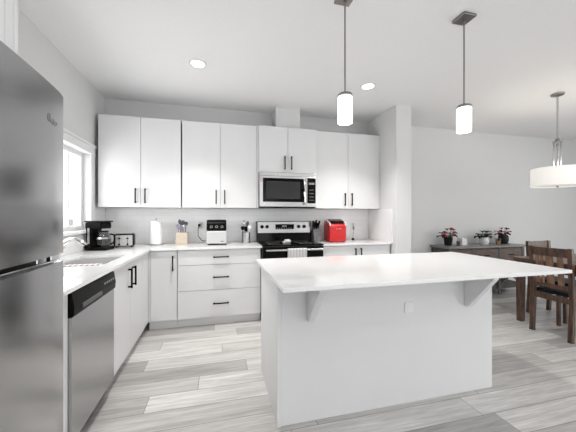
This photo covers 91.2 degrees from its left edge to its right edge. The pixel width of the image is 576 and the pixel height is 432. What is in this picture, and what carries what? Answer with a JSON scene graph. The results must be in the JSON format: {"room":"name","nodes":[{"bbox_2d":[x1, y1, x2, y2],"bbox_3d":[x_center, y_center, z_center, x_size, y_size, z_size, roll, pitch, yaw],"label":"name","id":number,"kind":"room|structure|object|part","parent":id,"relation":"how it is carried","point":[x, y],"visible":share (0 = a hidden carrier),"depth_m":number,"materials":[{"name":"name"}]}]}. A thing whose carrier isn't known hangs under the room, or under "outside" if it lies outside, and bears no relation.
{"room":"kitchen","nodes":[
{"label":"kitchen","id":0,"kind":"room"},
{"bbox_2d":[18,8,104,252],"bbox_3d":[-1.487,-0.100,0.028,0.150,2.740,7.480,0,0,-14],"label":"wall","id":1,"kind":"structure","parent":0,"point":[82,103],"depth_m":2.70,"materials":[{"name":"paint"}]},
{"bbox_2d":[0,0,17,54],"bbox_3d":[-1.232,-0.838,0.633,0.636,0.655,0.830,0,0,-14],"label":"upper cabinet","id":2,"kind":"object","parent":1,"relation":"attached to","point":[8,8],"visible":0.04,"depth_m":1.06,"materials":[{"name":"white wood"}]},
{"bbox_3d":[-1.005,-0.848,0.851,0.019,0.631,0.378,0,0,-14],"label":"door","id":3,"kind":"part","parent":2,"relation":"part of","materials":[{"name":"white wood"}]},
{"bbox_3d":[-1.347,-0.838,1.022,0.602,0.655,0.019,0,0,-14],"label":"panel","id":4,"kind":"part","parent":2,"relation":"part of","materials":[{"name":"white wood"}]},
{"bbox_2d":[63,127,96,235],"bbox_3d":[-2.028,-0.306,2.351,0.155,0.972,1.750,0,0,-14],"label":"window","id":5,"kind":"structure","parent":1,"relation":"in","point":[69,137],"depth_m":3.02,"materials":[{"name":"clear glass"}]},
{"bbox_3d":[-2.001,0.166,2.368,0.095,0.029,1.710,0,0,-14],"label":"sill","id":6,"kind":"part","parent":5,"relation":"part of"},
{"bbox_2d":[61,207,104,255],"bbox_3d":[-1.963,0.130,2.248,0.009,0.458,2.619,0,0,-14],"label":"backsplash","id":7,"kind":"structure","parent":1,"relation":"attached to","point":[72,247],"depth_m":2.90,"materials":[{"name":"tile"}]},
{"bbox_2d":[272,107,299,127],"bbox_3d":[-0.032,-1.319,3.962,0.337,0.303,0.260,0,0,-14],"label":"cover","id":8,"kind":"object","parent":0,"point":[281,117],"depth_m":3.84,"materials":[{"name":"paint"}]},
{"bbox_2d":[18,0,575,140],"bbox_3d":[2.930,-1.520,1.140,9.260,0.100,7.480,0,0,-14],"label":"ceiling","id":9,"kind":"structure","parent":0,"point":[261,56],"depth_m":2.54,"materials":[{"name":"paint"}]},
{"bbox_2d":[189,59,206,68],"bbox_3d":[-0.868,-1.465,2.718,0.170,0.008,0.170,0,0,-14],"label":"recessed light","id":10,"kind":"object","parent":9,"relation":"in","point":[196,63],"visible":1,"depth_m":2.71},
{"bbox_2d":[191,61,204,66],"bbox_3d":[-0.868,-1.466,2.718,0.122,0.004,0.122,0,0,-14],"label":"diffuser","id":11,"kind":"object","parent":10,"relation":"attached to","point":[193,63],"depth_m":2.71,"materials":[{"name":"white plastic"}]},
{"bbox_2d":[334,0,352,124],"bbox_3d":[0.382,-1.046,1.891,0.112,0.847,0.112,0,0,-14],"label":"pendant light","id":12,"kind":"object","parent":9,"relation":"hanging from","point":[344,98],"visible":1,"depth_m":1.86,"materials":[{"name":"white glass"}]},
{"bbox_3d":[0.382,-1.138,1.891,0.024,0.616,0.024,0,0,-14],"label":"rod","id":13,"kind":"part","parent":12,"relation":"part of","materials":[{"name":"silver metal"}]},
{"bbox_3d":[0.382,-0.710,1.891,0.098,0.176,0.098,0,0,-14],"label":"lamp shade","id":14,"kind":"part","parent":12,"relation":"part of","materials":[{"name":"white glass"}]},
{"bbox_2d":[360,83,375,89],"bbox_3d":[0.905,-1.465,3.188,0.170,0.008,0.170,0,0,-14],"label":"recessed light","id":15,"kind":"object","parent":9,"relation":"in","point":[366,86],"visible":1,"depth_m":3.19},
{"bbox_2d":[363,84,373,88],"bbox_3d":[0.905,-1.466,3.188,0.122,0.004,0.122,0,0,-14],"label":"diffuser","id":16,"kind":"object","parent":15,"relation":"attached to","point":[365,86],"depth_m":3.19,"materials":[{"name":"white plastic"}]},
{"bbox_2d":[452,11,476,133],"bbox_3d":[1.302,-1.046,2.086,0.112,0.847,0.112,0,0,-14],"label":"pendant light","id":17,"kind":"object","parent":9,"relation":"hanging from","point":[463,111],"visible":1,"depth_m":2.07,"materials":[{"name":"white glass"}]},
{"bbox_3d":[1.302,-1.138,2.086,0.024,0.616,0.024,0,0,-14],"label":"rod","id":18,"kind":"part","parent":17,"relation":"part of","materials":[{"name":"silver metal"}]},
{"bbox_3d":[1.302,-0.710,2.086,0.098,0.176,0.098,0,0,-14],"label":"lamp shade","id":19,"kind":"part","parent":17,"relation":"part of","materials":[{"name":"white glass"}]},
{"bbox_2d":[530,92,575,187],"bbox_3d":[3.244,-0.905,3.395,0.500,1.127,0.500,0,0,-14],"label":"drum chandelier","id":20,"kind":"object","parent":9,"relation":"hanging from","point":[559,176],"visible":1,"depth_m":3.31,"materials":[{"name":"white fabric"}]},
{"bbox_3d":[3.244,-0.467,3.395,0.500,0.218,0.500,0,0,-14],"label":"lamp shade","id":21,"kind":"part","parent":20,"relation":"part of","materials":[{"name":"fabric"}]},
{"bbox_2d":[535,184,575,186],"bbox_3d":[3.244,-0.369,3.395,0.482,0.006,0.482,0,0,-14],"label":"diffuser","id":22,"kind":"object","parent":20,"relation":"attached to","point":[536,185],"depth_m":3.39,"materials":[{"name":"plastic"}]},
{"bbox_3d":[3.247,-0.708,3.386,0.077,0.355,0.069,0,0,-14],"label":"stem","id":23,"kind":"part","parent":20,"relation":"part of","materials":[{"name":"metal"}]},
{"bbox_3d":[3.244,-1.176,3.395,0.018,0.538,0.018,0,0,31],"label":"chain","id":24,"kind":"part","parent":20,"relation":"part of","materials":[{"name":"silver metal"}]},
{"bbox_2d":[81,285,575,431],"bbox_3d":[2.930,1.300,1.140,9.260,0.060,7.480,0,0,-14],"label":"floor","id":25,"kind":"structure","parent":0,"point":[199,378],"depth_m":2.05,"materials":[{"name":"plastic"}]},
{"bbox_2d":[0,41,62,431],"bbox_3d":[-1.155,0.386,0.681,0.752,1.768,0.785,0,0,-14],"label":"refrigerator","id":26,"kind":"object","parent":25,"relation":"on","point":[31,107],"visible":1,"depth_m":0.91,"materials":[{"name":"metal"}]},
{"bbox_3d":[-0.834,-0.168,0.762,0.090,0.631,0.785,0,0,-14],"label":"door","id":27,"kind":"part","parent":26,"relation":"part of","materials":[{"name":"metal"}]},
{"bbox_3d":[-0.834,0.694,0.762,0.090,1.032,0.785,0,0,-14],"label":"door","id":28,"kind":"part","parent":26,"relation":"part of","materials":[{"name":"metal"}]},
{"bbox_2d":[63,295,67,431],"bbox_3d":[-1.375,0.827,1.206,0.618,0.887,0.290,0,0,-14],"label":"base cabinet","id":29,"kind":"object","parent":25,"relation":"on","point":[65,298],"visible":0.09,"depth_m":1.40,"materials":[{"name":"white wood"}]},
{"bbox_2d":[68,271,115,431],"bbox_3d":[-1.436,0.828,1.660,0.585,0.884,0.612,0,0,-14],"label":"dishwasher","id":30,"kind":"object","parent":25,"relation":"on","point":[90,306],"visible":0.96,"depth_m":1.62,"materials":[{"name":"metal"}]},
{"bbox_3d":[-1.189,0.454,1.721,0.059,0.120,0.610,0,0,-14],"label":"control panel","id":31,"kind":"part","parent":30,"relation":"part of","materials":[{"name":"black plastic"}]},
{"bbox_3d":[-1.136,0.481,1.642,0.012,0.026,0.260,0,0,-14],"label":"handle","id":32,"kind":"part","parent":30,"relation":"part of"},
{"bbox_2d":[113,253,147,375],"bbox_3d":[-1.753,0.827,2.776,0.652,0.887,1.692,0,0,-14],"label":"base cabinet","id":33,"kind":"object","parent":25,"relation":"on","point":[131,287],"visible":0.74,"depth_m":2.42,"materials":[{"name":"white wood"}]},
{"bbox_3d":[-1.325,0.778,2.234,0.019,0.777,0.432,0,0,-14],"label":"door","id":34,"kind":"part","parent":33,"relation":"part of","materials":[{"name":"white wood"}]},
{"bbox_3d":[-1.338,0.528,2.396,0.034,0.170,0.013,0,0,-14],"label":"handle","id":35,"kind":"part","parent":33,"relation":"part of","materials":[{"name":"black metal"}]},
{"bbox_3d":[-1.367,0.528,2.510,0.034,0.170,0.013,0,0,-14],"label":"handle","id":36,"kind":"part","parent":33,"relation":"part of","materials":[{"name":"black metal"}]},
{"bbox_3d":[-1.429,0.778,2.645,0.019,0.777,0.408,0,0,-14],"label":"door","id":37,"kind":"part","parent":33,"relation":"part of","materials":[{"name":"white wood"}]},
{"bbox_3d":[-1.510,0.778,2.967,0.019,0.777,0.247,0,0,-14],"label":"filler panel","id":38,"kind":"part","parent":33,"relation":"part of","materials":[{"name":"white wood"}]},
{"bbox_2d":[60,242,261,296],"bbox_3d":[-1.049,0.371,2.479,1.872,0.022,2.616,0,0,-14],"label":"countertop","id":39,"kind":"structure","parent":33,"relation":"on","point":[74,277],"depth_m":2.57,"materials":[{"name":"white stone"}]},
{"bbox_2d":[57,237,88,259],"bbox_3d":[-1.811,0.268,2.382,0.256,0.184,0.159,0,0,-14],"label":"tap","id":40,"kind":"object","parent":39,"relation":"on","point":[81,242],"visible":0.56,"depth_m":2.34,"materials":[{"name":"silver metal"}]},
{"bbox_3d":[-1.801,0.239,2.341,0.232,0.126,0.042,0,0,-20],"label":"spout","id":41,"kind":"part","parent":40,"relation":"part of","materials":[{"name":"silver metal"}]},
{"bbox_2d":[63,263,101,266],"bbox_3d":[-1.554,0.397,2.037,0.360,0.086,0.050,0,0,-14],"label":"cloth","id":42,"kind":"object","parent":39,"relation":"on","point":[99,263],"visible":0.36,"depth_m":2.05,"materials":[{"name":"white fabric"}]},
{"bbox_2d":[63,257,119,264],"bbox_3d":[-1.624,0.476,2.324,0.409,0.187,0.584,0,0,-14],"label":"sink","id":43,"kind":"object","parent":39,"relation":"in","point":[104,260],"visible":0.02,"depth_m":2.57,"materials":[{"name":"metal"}]},
{"bbox_2d":[84,221,115,250],"bbox_3d":[-1.971,0.205,3.000,0.274,0.308,0.180,0,0,0],"label":"coffee maker","id":44,"kind":"object","parent":39,"relation":"on","point":[94,231],"visible":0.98,"depth_m":2.93,"materials":[{"name":"black plastic"}]},
{"bbox_2d":[113,233,134,247],"bbox_3d":[-1.903,0.282,3.284,0.205,0.155,0.184,0,0,-21],"label":"toaster","id":45,"kind":"object","parent":39,"relation":"on","point":[122,239],"visible":0.95,"depth_m":3.22,"materials":[{"name":"silver plastic"}]},
{"bbox_3d":[-1.872,0.279,3.218,0.171,0.119,0.005,0,0,-21],"label":"panel","id":46,"kind":"part","parent":45,"relation":"part of","materials":[{"name":"silver metal"}]},
{"bbox_2d":[148,218,162,245],"bbox_3d":[-1.641,0.192,3.506,0.170,0.334,0.170,0,0,-14],"label":"paper towel holder","id":47,"kind":"object","parent":39,"relation":"on","point":[155,226],"visible":1,"depth_m":3.45,"materials":[{"name":"paper"}]},
{"bbox_2d":[176,232,187,244],"bbox_3d":[-1.361,0.284,3.622,0.140,0.150,0.120,0,0,-14],"label":"box","id":48,"kind":"object","parent":39,"relation":"on","point":[181,238],"visible":1,"depth_m":3.57,"materials":[{"name":"brown wood"}]},
{"bbox_2d":[198,220,226,244],"bbox_3d":[-0.984,0.204,3.654,0.365,0.310,0.352,0,0,-14],"label":"countertop appliance","id":49,"kind":"object","parent":39,"relation":"on","point":[216,233],"visible":1,"depth_m":3.51,"materials":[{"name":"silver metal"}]},
{"bbox_3d":[-0.881,0.259,3.499,0.110,0.100,0.002,0,0,-14],"label":"panel","id":50,"kind":"part","parent":49,"relation":"part of","materials":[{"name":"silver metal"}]},
{"bbox_2d":[242,232,249,242],"bbox_3d":[-0.557,0.285,3.737,0.110,0.147,0.110,0,0,-14],"label":"utensil crock","id":51,"kind":"object","parent":39,"relation":"on","point":[245,235],"visible":0.94,"depth_m":3.69,"materials":[{"name":"metal"}]},
{"bbox_2d":[148,250,177,329],"bbox_3d":[-1.457,0.827,3.402,0.298,0.887,0.628,0,0,-14],"label":"base cabinet","id":52,"kind":"object","parent":25,"relation":"on","point":[162,265],"visible":0.91,"depth_m":3.13,"materials":[{"name":"white wood"}]},
{"bbox_2d":[178,248,259,326],"bbox_3d":[-0.852,0.827,3.554,0.940,0.887,0.628,0,0,-14],"label":"base cabinet","id":53,"kind":"object","parent":25,"relation":"on","point":[216,286],"visible":0.92,"depth_m":3.28,"materials":[{"name":"white wood"}]},
{"bbox_3d":[-0.787,1.012,3.292,0.936,0.311,0.019,0,0,-14],"label":"drawer","id":54,"kind":"part","parent":53,"relation":"part of","materials":[{"name":"white wood"}]},
{"bbox_3d":[-0.787,0.708,3.292,0.936,0.288,0.019,0,0,-14],"label":"drawer","id":55,"kind":"part","parent":53,"relation":"part of","materials":[{"name":"white wood"}]},
{"bbox_3d":[-0.787,0.475,3.292,0.936,0.170,0.019,0,0,-14],"label":"drawer","id":56,"kind":"part","parent":53,"relation":"part of","materials":[{"name":"white wood"}]},
{"bbox_2d":[256,221,323,315],"bbox_3d":[0.011,0.662,3.717,0.784,1.175,0.706,0,0,-14],"label":"stove","id":57,"kind":"object","parent":25,"relation":"on","point":[276,232],"visible":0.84,"depth_m":3.88,"materials":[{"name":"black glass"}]},
{"bbox_3d":[-0.050,0.159,3.960,0.756,0.153,0.023,0,0,-14],"label":"control panel","id":58,"kind":"part","parent":57,"relation":"part of","materials":[{"name":"metal"}]},
{"bbox_2d":[257,241,323,246],"bbox_3d":[0.016,0.356,3.678,0.774,0.015,0.475,0,0,-14],"label":"cooktop","id":59,"kind":"object","parent":57,"relation":"in","point":[274,243],"depth_m":3.53,"materials":[{"name":"black glass"}]},
{"bbox_2d":[288,248,306,257],"bbox_3d":[0.113,0.528,3.392,0.235,0.283,0.035,0,0,-14],"label":"hand towel","id":60,"kind":"object","parent":57,"relation":"hanging from","point":[292,252],"visible":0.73,"depth_m":3.38,"materials":[{"name":"white fabric"}]},
{"bbox_2d":[323,244,389,256],"bbox_3d":[0.854,0.827,3.983,0.988,0.887,0.628,0,0,-14],"label":"base cabinet","id":61,"kind":"object","parent":25,"relation":"on","point":[349,250],"visible":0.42,"depth_m":3.70,"materials":[{"name":"white wood"}]},
{"bbox_3d":[0.679,0.778,3.661,0.484,0.777,0.019,0,0,-14],"label":"door","id":62,"kind":"part","parent":61,"relation":"part of","materials":[{"name":"white wood"}]},
{"bbox_2d":[308,239,391,245],"bbox_3d":[0.848,0.371,3.987,0.987,0.022,0.618,0,0,-14],"label":"countertop","id":63,"kind":"structure","parent":61,"relation":"on","point":[349,241],"depth_m":3.83,"materials":[{"name":"white stone"}]},
{"bbox_2d":[311,220,320,241],"bbox_3d":[0.401,0.207,4.025,0.122,0.304,0.158,0,0,-14],"label":"knife block","id":64,"kind":"object","parent":63,"relation":"on","point":[315,232],"visible":0.94,"depth_m":3.98,"materials":[{"name":"black plastic"}]},
{"bbox_2d":[324,219,346,241],"bbox_3d":[0.659,0.201,3.974,0.244,0.316,0.295,0,0,-8],"label":"ice maker","id":65,"kind":"object","parent":63,"relation":"on","point":[334,229],"visible":1,"depth_m":3.84,"materials":[{"name":"red plastic"}]},
{"bbox_3d":[0.539,0.214,3.961,0.004,0.230,0.245,0,0,-8],"label":"panel","id":66,"kind":"part","parent":65,"relation":"part of","materials":[{"name":"red plastic"}]},
{"bbox_3d":[0.666,0.070,3.940,0.190,0.053,0.174,0,0,-8],"label":"lid","id":67,"kind":"part","parent":65,"relation":"part of","materials":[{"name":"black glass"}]},
{"bbox_3d":[1.145,0.778,3.778,0.470,0.777,0.019,0,0,-14],"label":"door","id":68,"kind":"part","parent":61,"relation":"part of","materials":[{"name":"white wood"}]},
{"bbox_2d":[261,268,498,427],"bbox_3d":[0.667,0.827,2.122,1.630,0.887,0.920,0,0,-14],"label":"kitchen island","id":69,"kind":"object","parent":25,"relation":"on","point":[336,352],"visible":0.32,"depth_m":1.87,"materials":[{"name":"white wood"}]},
{"bbox_3d":[-0.134,0.827,2.021,0.020,0.887,0.656,0,0,-14],"label":"panel","id":70,"kind":"part","parent":69,"relation":"part of","materials":[{"name":"white wood"}]},
{"bbox_3d":[-0.054,0.827,1.696,0.024,0.887,0.012,0,0,-14],"label":"corner trim","id":71,"kind":"part","parent":69,"relation":"part of","materials":[{"name":"white wood"}]},
{"bbox_2d":[405,302,412,312],"bbox_3d":[0.822,0.620,1.915,0.066,0.070,0.006,0,0,-14],"label":"outlet plate","id":72,"kind":"object","parent":69,"relation":"attached to","point":[408,305],"depth_m":1.91,"materials":[{"name":"white plastic"}]},
{"bbox_2d":[256,252,571,292],"bbox_3d":[0.816,0.371,2.120,1.982,0.022,0.990,0,0,-14],"label":"island countertop","id":73,"kind":"structure","parent":69,"relation":"on","point":[300,274],"depth_m":1.86,"materials":[{"name":"white stone"}]},
{"bbox_2d":[430,243,525,294],"bbox_3d":[3.152,0.873,4.663,1.570,0.795,0.405,0,0,-14],"label":"sideboard","id":74,"kind":"object","parent":25,"relation":"on","point":[508,251],"visible":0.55,"depth_m":4.55,"materials":[{"name":"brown wood"}]},
{"bbox_2d":[436,228,457,245],"bbox_3d":[2.575,0.331,4.556,0.372,0.286,0.223,0,0,-1],"label":"potted plant","id":75,"kind":"object","parent":74,"relation":"on","point":[448,239],"visible":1,"depth_m":4.51,"materials":[{"name":"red plant"}]},
{"bbox_3d":[2.583,0.409,4.548,0.141,0.130,0.141,0,0,-14],"label":"pot","id":76,"kind":"part","parent":75,"relation":"part of","materials":[{"name":"black ceramic"}]},
{"bbox_3d":[2.600,0.261,4.526,0.257,0.145,0.190,0,0,11],"label":"flower","id":77,"kind":"part","parent":75,"relation":"part of","materials":[{"name":"red plant"}]},
{"bbox_2d":[457,238,466,244],"bbox_3d":[2.845,0.415,4.614,0.100,0.118,0.100,0,0,-14],"label":"candle holder","id":78,"kind":"object","parent":74,"relation":"on","point":[460,241],"visible":1,"depth_m":4.58,"materials":[{"name":"white ceramic"}]},
{"bbox_3d":[2.698,0.632,4.386,0.379,0.215,0.020,0,0,-14],"label":"drawer","id":79,"kind":"part","parent":74,"relation":"part of","materials":[{"name":"brown wood"}]},
{"bbox_3d":[3.146,0.638,4.685,1.506,0.264,0.340,0,0,-14],"label":"frame","id":80,"kind":"part","parent":74,"relation":"part of","materials":[{"name":"grey wood"}]},
{"bbox_2d":[474,230,491,243],"bbox_3d":[3.295,0.360,4.754,0.326,0.229,0.216,0,0,-14],"label":"potted plant","id":81,"kind":"object","parent":74,"relation":"on","point":[483,239],"visible":0.99,"depth_m":4.71,"materials":[{"name":"green plant"}]},
{"bbox_3d":[3.300,0.416,4.750,0.151,0.115,0.151,0,0,-14],"label":"pot","id":82,"kind":"part","parent":81,"relation":"part of","materials":[{"name":"white ceramic"}]},
{"bbox_3d":[3.161,0.632,4.502,0.484,0.215,0.020,0,0,-14],"label":"drawer","id":83,"kind":"part","parent":74,"relation":"part of","materials":[{"name":"brown wood"}]},
{"bbox_2d":[495,236,501,243],"bbox_3d":[3.520,0.406,4.729,0.133,0.137,0.092,0,0,-14],"label":"candle holder","id":84,"kind":"object","parent":74,"relation":"on","point":[496,240],"visible":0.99,"depth_m":4.71,"materials":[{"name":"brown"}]},
{"bbox_3d":[3.419,0.888,4.564,0.040,0.764,0.022,0,0,-14],"label":"leg","id":85,"kind":"part","parent":74,"relation":"part of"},
{"bbox_2d":[494,227,511,243],"bbox_3d":[3.707,0.333,4.861,0.307,0.282,0.210,0,0,-14],"label":"potted plant","id":86,"kind":"object","parent":74,"relation":"on","point":[505,238],"visible":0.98,"depth_m":4.80,"materials":[{"name":"red plant"}]},
{"bbox_3d":[3.703,0.399,4.851,0.158,0.150,0.158,0,0,-14],"label":"pot","id":87,"kind":"part","parent":86,"relation":"part of","materials":[{"name":"black ceramic"}]},
{"bbox_2d":[492,279,515,288],"bbox_3d":[3.153,1.145,4.660,1.490,0.070,0.289,0,0,-14],"label":"shelf","id":88,"kind":"object","parent":74,"relation":"attached to","point":[508,283],"depth_m":4.63,"materials":[{"name":"grey wood"}]},
{"bbox_3d":[3.654,0.632,4.626,0.439,0.215,0.020,0,0,-14],"label":"drawer","id":89,"kind":"part","parent":74,"relation":"part of","materials":[{"name":"brown wood"}]},
{"bbox_2d":[513,254,575,321],"bbox_3d":[3.715,0.884,3.207,1.730,0.772,0.965,0,0,-14],"label":"dining table","id":90,"kind":"object","parent":25,"relation":"on","point":[520,281],"visible":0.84,"depth_m":3.39,"materials":[{"name":"brown wood"}]},
{"bbox_3d":[2.825,0.899,3.423,0.074,0.741,0.074,0,0,-14],"label":"leg","id":91,"kind":"part","parent":90,"relation":"part of","materials":[{"name":"brown wood"}]},
{"bbox_2d":[525,240,575,323],"bbox_3d":[3.397,0.800,3.567,0.396,0.940,0.469,0,0,-14],"label":"dining chair","id":92,"kind":"object","parent":25,"relation":"on","point":[546,243],"visible":0.28,"depth_m":3.70,"materials":[{"name":"brown wood"}]},
{"bbox_3d":[3.177,0.800,3.713,0.040,0.940,0.070,0,0,-14],"label":"leg","id":93,"kind":"part","parent":92,"relation":"part of","materials":[{"name":"brown wood"}]},
{"bbox_3d":[3.344,0.380,3.779,0.317,0.090,0.032,0,0,-14],"label":"rail","id":94,"kind":"part","parent":92,"relation":"part of","materials":[{"name":"brown wood"}]},
{"bbox_3d":[3.522,0.800,3.800,0.040,0.940,0.070,0,0,-14],"label":"leg","id":95,"kind":"part","parent":92,"relation":"part of","materials":[{"name":"brown wood"}]},
{"bbox_3d":[3.406,0.816,3.530,0.376,0.041,0.393,0,0,-14],"label":"seat","id":96,"kind":"part","parent":92,"relation":"part of","materials":[{"name":"brown wood"}]},
{"bbox_3d":[3.273,1.055,3.330,0.034,0.430,0.040,0,0,-14],"label":"leg","id":97,"kind":"part","parent":92,"relation":"part of","materials":[{"name":"brown wood"}]},
{"bbox_2d":[529,245,575,343],"bbox_3d":[2.979,0.800,3.037,0.469,0.940,0.396,0,0,-14],"label":"dining chair","id":98,"kind":"object","parent":25,"relation":"on","point":[544,290],"visible":0.96,"depth_m":2.97,"materials":[{"name":"brown wood"}]},
{"bbox_3d":[2.746,0.800,3.162,0.070,0.940,0.040,0,0,-14],"label":"leg","id":99,"kind":"part","parent":98,"relation":"part of","materials":[{"name":"brown wood"}]},
{"bbox_3d":[2.767,0.380,2.984,0.032,0.090,0.317,0,0,-14],"label":"rail","id":100,"kind":"part","parent":98,"relation":"part of","materials":[{"name":"brown wood"}]},
{"bbox_3d":[2.789,0.740,2.990,0.022,0.040,0.314,0,0,-14],"label":"rail","id":101,"kind":"part","parent":98,"relation":"part of","materials":[{"name":"brown wood"}]},
{"bbox_3d":[2.988,0.867,3.040,0.410,0.057,0.380,0,0,-14],"label":"seat frame","id":102,"kind":"part","parent":98,"relation":"part of","materials":[{"name":"brown wood"}]},
{"bbox_3d":[3.016,0.816,3.047,0.393,0.041,0.376,0,0,-14],"label":"seat","id":103,"kind":"part","parent":98,"relation":"part of","materials":[{"name":"black leather"}]},
{"bbox_3d":[3.129,1.055,3.259,0.040,0.430,0.034,0,0,-14],"label":"leg","id":104,"kind":"part","parent":98,"relation":"part of","materials":[{"name":"brown wood"}]},
{"bbox_3d":[2.833,0.800,2.817,0.070,0.940,0.040,0,0,-14],"label":"leg","id":105,"kind":"part","parent":98,"relation":"part of","materials":[{"name":"brown wood"}]},
{"bbox_2d":[105,99,575,279],"bbox_3d":[2.035,-0.100,4.694,8.960,2.740,0.150,0,0,-14],"label":"wall","id":106,"kind":"structure","parent":0,"point":[469,183],"depth_m":4.89,"materials":[{"name":"paint"}]},
{"bbox_2d":[98,114,181,207],"bbox_3d":[-1.769,-0.634,3.460,0.887,1.062,0.362,0,0,-14],"label":"upper cabinet","id":107,"kind":"object","parent":106,"relation":"attached to","point":[140,158],"visible":0.98,"depth_m":3.31,"materials":[{"name":"white wood"}]},
{"bbox_3d":[-1.950,-0.633,3.272,0.441,1.060,0.019,0,0,-14],"label":"door","id":108,"kind":"part","parent":107,"relation":"part of","materials":[{"name":"white wood"}]},
{"bbox_3d":[-1.779,-0.238,3.288,0.013,0.175,0.034,0,0,-14],"label":"handle","id":109,"kind":"part","parent":107,"relation":"part of","materials":[{"name":"black metal"}]},
{"bbox_3d":[-1.678,-0.238,3.313,0.013,0.175,0.034,0,0,-14],"label":"handle","id":110,"kind":"part","parent":107,"relation":"part of","materials":[{"name":"black metal"}]},
{"bbox_3d":[-1.519,-0.633,3.381,0.440,1.060,0.019,0,0,-14],"label":"door","id":111,"kind":"part","parent":107,"relation":"part of","materials":[{"name":"white wood"}]},
{"bbox_2d":[198,221,203,228],"bbox_3d":[-1.172,0.124,3.793,0.072,0.114,0.008,0,0,-14],"label":"wall outlet","id":112,"kind":"object","parent":106,"relation":"attached to","point":[201,223],"visible":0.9,"depth_m":3.79,"materials":[{"name":"white plastic"}]},
{"bbox_2d":[182,120,257,208],"bbox_3d":[-0.873,-0.634,3.685,0.929,1.062,0.362,0,0,-14],"label":"upper cabinet","id":113,"kind":"object","parent":106,"relation":"attached to","point":[219,161],"depth_m":3.54,"materials":[{"name":"white wood"}]},
{"bbox_3d":[-1.071,-0.633,3.494,0.449,1.060,0.019,0,0,-14],"label":"door","id":114,"kind":"part","parent":113,"relation":"part of","materials":[{"name":"white wood"}]},
{"bbox_3d":[-0.629,-0.633,3.605,0.455,1.060,0.019,0,0,-14],"label":"door","id":115,"kind":"part","parent":113,"relation":"part of","materials":[{"name":"white wood"}]},
{"bbox_3d":[-0.431,-0.635,3.800,0.016,1.060,0.340,0,0,-14],"label":"filler strip","id":116,"kind":"part","parent":113,"relation":"part of","materials":[{"name":"white wood"}]},
{"bbox_2d":[106,208,367,244],"bbox_3d":[-0.514,0.130,3.969,3.638,0.458,0.009,0,0,-14],"label":"backsplash","id":117,"kind":"structure","parent":106,"relation":"attached to","point":[125,220],"depth_m":3.82,"materials":[{"name":"tile"}]},
{"bbox_2d":[258,125,315,173],"bbox_3d":[-0.039,-0.869,3.874,0.774,0.597,0.402,0,0,-14],"label":"upper cabinet","id":118,"kind":"object","parent":106,"relation":"attached to","point":[280,149],"visible":0.98,"depth_m":3.71,"materials":[{"name":"white wood"}]},
{"bbox_3d":[-0.190,-0.868,3.674,0.382,0.595,0.019,0,0,-14],"label":"door","id":119,"kind":"part","parent":118,"relation":"part of","materials":[{"name":"white wood"}]},
{"bbox_2d":[258,172,315,207],"bbox_3d":[-0.033,-0.336,3.851,0.768,0.460,0.451,0,0,-14],"label":"microwave","id":120,"kind":"object","parent":118,"relation":"attached to","point":[275,189],"visible":0.97,"depth_m":3.68,"materials":[{"name":"metal"}]},
{"bbox_3d":[0.218,-0.322,3.713,0.026,0.346,0.061,0,0,-14],"label":"handle","id":121,"kind":"part","parent":120,"relation":"part of","materials":[{"name":"silver metal"}]},
{"bbox_3d":[0.307,-0.320,3.778,0.144,0.399,0.028,0,0,-14],"label":"control panel","id":122,"kind":"part","parent":120,"relation":"part of","materials":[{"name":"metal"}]},
{"bbox_3d":[0.186,-0.868,3.769,0.386,0.595,0.019,0,0,-14],"label":"door","id":123,"kind":"part","parent":118,"relation":"part of","materials":[{"name":"white wood"}]},
{"bbox_2d":[308,130,379,208],"bbox_3d":[0.819,-0.634,4.111,1.000,1.062,0.362,0,0,-14],"label":"upper cabinet","id":124,"kind":"object","parent":106,"relation":"attached to","point":[347,163],"depth_m":3.96,"materials":[{"name":"white wood"}]},
{"bbox_3d":[0.342,-0.635,3.994,0.018,1.060,0.340,0,0,-14],"label":"filler strip","id":125,"kind":"part","parent":124,"relation":"part of","materials":[{"name":"white wood"}]},
{"bbox_3d":[0.615,-0.633,3.918,0.466,1.060,0.019,0,0,-14],"label":"door","id":126,"kind":"part","parent":124,"relation":"part of","materials":[{"name":"white wood"}]},
{"bbox_3d":[1.073,-0.633,4.034,0.470,1.060,0.019,0,0,-14],"label":"door","id":127,"kind":"part","parent":124,"relation":"part of","materials":[{"name":"white wood"}]},
{"bbox_3d":[1.282,-0.635,4.249,0.034,1.060,0.305,0,0,-14],"label":"filler strip","id":128,"kind":"part","parent":124,"relation":"part of","materials":[{"name":"white wood"}]},
{"bbox_2d":[368,105,410,253],"bbox_3d":[1.457,-0.100,4.105,0.230,2.740,0.710,0,0,-14],"label":"wall partition","id":129,"kind":"structure","parent":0,"point":[393,126],"depth_m":3.78,"materials":[{"name":"paint"}]},
{"bbox_2d":[368,209,392,242],"bbox_3d":[1.332,0.130,4.106,0.009,0.458,0.624,0,0,-14],"label":"backsplash","id":130,"kind":"structure","parent":129,"relation":"attached to","point":[380,221],"depth_m":4.07,"materials":[{"name":"white tile"}]},
{"label":"outside","id":131,"kind":"structure","parent":0,"visible":0},
{"bbox_3d":[-22.593,1.470,4.624,38.440,0.200,60.000,0,0,-14],"label":"ground","id":132,"kind":"structure","parent":131,"visible":0},
{"bbox_2d":[63,219,72,226],"bbox_3d":[-9.015,0.720,7.011,0.160,1.300,18.000,0,0,-14],"label":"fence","id":133,"kind":"object","parent":132,"relation":"on","point":[70,220],"visible":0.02,"depth_m":13.89,"materials":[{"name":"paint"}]}
]}

